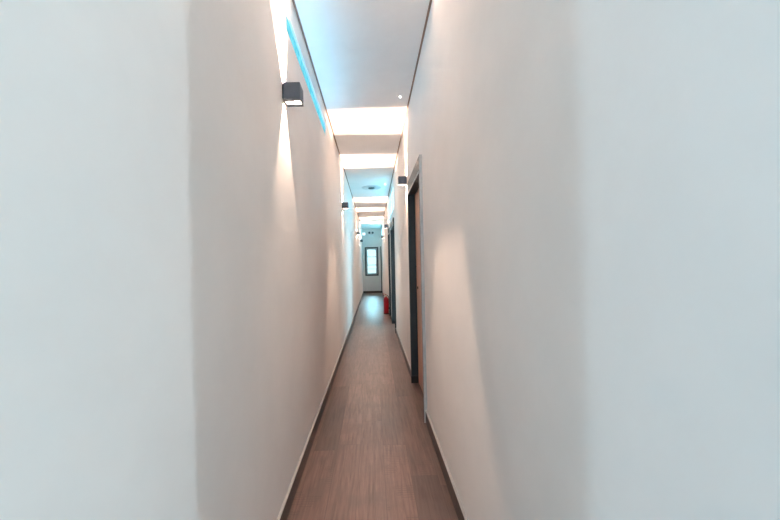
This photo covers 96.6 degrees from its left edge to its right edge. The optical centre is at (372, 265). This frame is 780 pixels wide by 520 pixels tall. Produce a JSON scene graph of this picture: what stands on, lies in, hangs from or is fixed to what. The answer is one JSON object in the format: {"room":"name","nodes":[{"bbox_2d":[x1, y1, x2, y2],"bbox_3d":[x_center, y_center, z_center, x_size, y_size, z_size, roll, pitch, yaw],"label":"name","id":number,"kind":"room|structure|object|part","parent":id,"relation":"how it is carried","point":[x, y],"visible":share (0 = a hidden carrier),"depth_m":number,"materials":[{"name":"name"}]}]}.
{"room":"corridor","nodes":[
{"label":"corridor","id":0,"kind":"room"},
{"bbox_2d":[0,0,362,519],"bbox_3d":[-0.552,-0.254,7.975,0.160,3.050,15.450,-1,0,0],"label":"wall","id":1,"kind":"structure","parent":0,"point":[181,259],"depth_m":0.76,"materials":[{"name":"paint"}]},
{"bbox_2d":[282,82,303,106],"bbox_3d":[-0.439,-0.933,1.900,0.096,0.089,0.096,-1,0,0],"label":"wall sconce","id":2,"kind":"object","parent":1,"relation":"attached to","point":[292,92],"visible":1,"depth_m":1.85,"materials":[{"name":"black metal"}]},
{"bbox_2d":[286,10,325,135],"bbox_3d":[-0.510,-1.412,2.822,0.024,0.125,1.675,-1,0,0],"label":"window","id":3,"kind":"structure","parent":1,"relation":"in","point":[289,27],"depth_m":2.51,"materials":[{"name":"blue glass"}]},
{"bbox_2d":[277,292,363,519],"bbox_3d":[-0.435,1.220,7.975,0.013,0.099,15.450,-1,0,0],"label":"baseboard","id":4,"kind":"structure","parent":1,"relation":"attached to","point":[284,512],"depth_m":2.31,"materials":[{"name":"brown wood"}]},
{"bbox_2d":[292,0,361,227],"bbox_3d":[-0.495,-1.710,7.975,0.016,0.139,15.450,-1,0,0],"label":"trim","id":5,"kind":"structure","parent":1,"relation":"attached to","point":[293,1],"depth_m":3.00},
{"bbox_2d":[342,202,348,208],"bbox_3d":[-0.439,-0.943,5.500,0.096,0.089,0.096,-1,0,0],"label":"wall sconce","id":6,"kind":"object","parent":1,"relation":"attached to","point":[345,205],"visible":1,"depth_m":5.45,"materials":[{"name":"black metal"}]},
{"bbox_2d":[294,0,429,228],"bbox_3d":[-0.067,-1.716,7.975,0.840,0.145,15.450,-1,0,0],"label":"ceiling","id":7,"kind":"structure","parent":0,"point":[364,53],"depth_m":3.00,"materials":[{"name":"paint"}]},
{"bbox_2d":[362,185,380,189],"bbox_3d":[-0.034,-1.632,7.350,0.412,0.026,0.412,-1,0,0],"label":"ceiling vent","id":8,"kind":"object","parent":7,"relation":"in","point":[369,187],"visible":1,"depth_m":7.32,"materials":[{"name":"paint"}]},
{"bbox_2d":[362,229,381,290],"bbox_3d":[-0.036,-0.264,15.780,1.192,3.050,0.160,-1,0,0],"label":"wall","id":9,"kind":"structure","parent":0,"point":[370,283],"depth_m":15.70,"materials":[{"name":"paint"}]},
{"bbox_2d":[365,247,378,275],"bbox_3d":[-0.058,-0.171,15.770,0.598,1.295,0.180,-1,0,0],"label":"window","id":10,"kind":"structure","parent":9,"relation":"in","point":[366,248],"depth_m":15.72,"materials":[{"name":"grey paint"}]},
{"bbox_2d":[363,291,380,292],"bbox_3d":[-0.006,1.211,15.694,0.848,0.099,0.013,-1,0,0],"label":"baseboard","id":11,"kind":"structure","parent":9,"relation":"attached to","point":[363,291],"depth_m":15.69,"materials":[{"name":"brown wood"}]},
{"bbox_2d":[380,246,381,292],"bbox_3d":[0.373,0.202,15.685,0.033,2.100,0.030,-1,0,0],"label":"trim","id":12,"kind":"structure","parent":9,"relation":"attached to","point":[380,246],"depth_m":15.67,"materials":[{"name":"grey paint"}]},
{"bbox_2d":[287,293,457,519],"bbox_3d":[0.727,1.295,5.900,7.800,0.100,20.200,-1,0,0],"label":"floor","id":13,"kind":"structure","parent":0,"point":[372,456],"depth_m":2.42,"materials":[{"name":"brown wood"}]},
{"bbox_2d":[383,295,388,313],"bbox_3d":[0.342,0.993,8.926,0.136,0.520,0.144,-1,0,-44],"label":"fire extinguisher","id":14,"kind":"object","parent":13,"relation":"on","point":[386,299],"visible":0.95,"depth_m":8.88,"materials":[{"name":"red metal"}]},
{"bbox_2d":[381,0,779,519],"bbox_3d":[0.479,-0.275,7.975,0.160,3.050,15.450,-1,0,0],"label":"wall","id":15,"kind":"structure","parent":0,"point":[601,178],"depth_m":0.62,"materials":[{"name":"paint"}]},
{"bbox_2d":[388,227,390,316],"bbox_3d":[0.467,0.185,8.358,0.164,2.129,0.573,-1,0,0],"label":"door","id":16,"kind":"structure","parent":15,"relation":"in","point":[389,227],"depth_m":8.07,"materials":[{"name":"grey paint"}]},
{"bbox_3d":[0.470,0.235,8.360,0.160,2.029,0.540,-1,0,0],"label":"frame","id":17,"kind":"part","parent":16,"relation":"part of","materials":[{"name":"grey paint"}]},
{"bbox_2d":[388,187,393,218],"bbox_3d":[0.401,-1.289,7.475,0.035,0.440,2.050,-1,0,0],"label":"window","id":18,"kind":"structure","parent":15,"relation":"in","point":[390,204],"depth_m":7.65,"materials":[{"name":"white glass"}]},
{"bbox_2d":[390,217,395,332],"bbox_3d":[0.467,0.185,6.918,0.164,2.129,1.093,-1,0,0],"label":"door","id":19,"kind":"structure","parent":15,"relation":"in","point":[392,239],"depth_m":7.42,"materials":[{"name":"grey paint"}]},
{"bbox_3d":[0.470,0.235,6.920,0.160,2.029,1.060,-1,0,0],"label":"frame","id":20,"kind":"part","parent":19,"relation":"part of","materials":[{"name":"grey paint"}]},
{"bbox_2d":[398,176,406,185],"bbox_3d":[0.337,-0.969,4.000,0.096,0.089,0.096,-1,0,0],"label":"wall sconce","id":21,"kind":"object","parent":15,"relation":"attached to","point":[402,180],"visible":1,"depth_m":3.95,"materials":[{"name":"black metal"}]},
{"bbox_2d":[381,0,431,226],"bbox_3d":[0.361,-1.728,7.975,0.016,0.139,15.450,-1,0,0],"label":"trim","id":22,"kind":"structure","parent":15,"relation":"attached to","point":[430,2],"depth_m":3.04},
{"bbox_2d":[407,154,426,422],"bbox_3d":[0.467,0.185,3.244,0.164,2.129,0.983,-1,0,0],"label":"door","id":23,"kind":"structure","parent":15,"relation":"in","point":[414,185],"depth_m":3.56,"materials":[{"name":"grey paint"}]},
{"bbox_3d":[0.399,0.186,3.245,0.020,2.129,0.980,-1,0,0],"label":"architrave","id":24,"kind":"part","parent":23,"relation":"part of","materials":[{"name":"grey paint"}]},
{"bbox_3d":[0.470,0.235,3.245,0.160,2.029,0.950,-1,0,0],"label":"frame","id":25,"kind":"part","parent":23,"relation":"part of","materials":[{"name":"grey paint"}]},
{"bbox_2d":[382,291,467,519],"bbox_3d":[0.424,1.202,7.975,0.013,0.099,15.450,-1,0,0],"label":"baseboard","id":26,"kind":"structure","parent":15,"relation":"attached to","point":[455,498],"depth_m":2.06,"materials":[{"name":"brown wood"}]}
]}

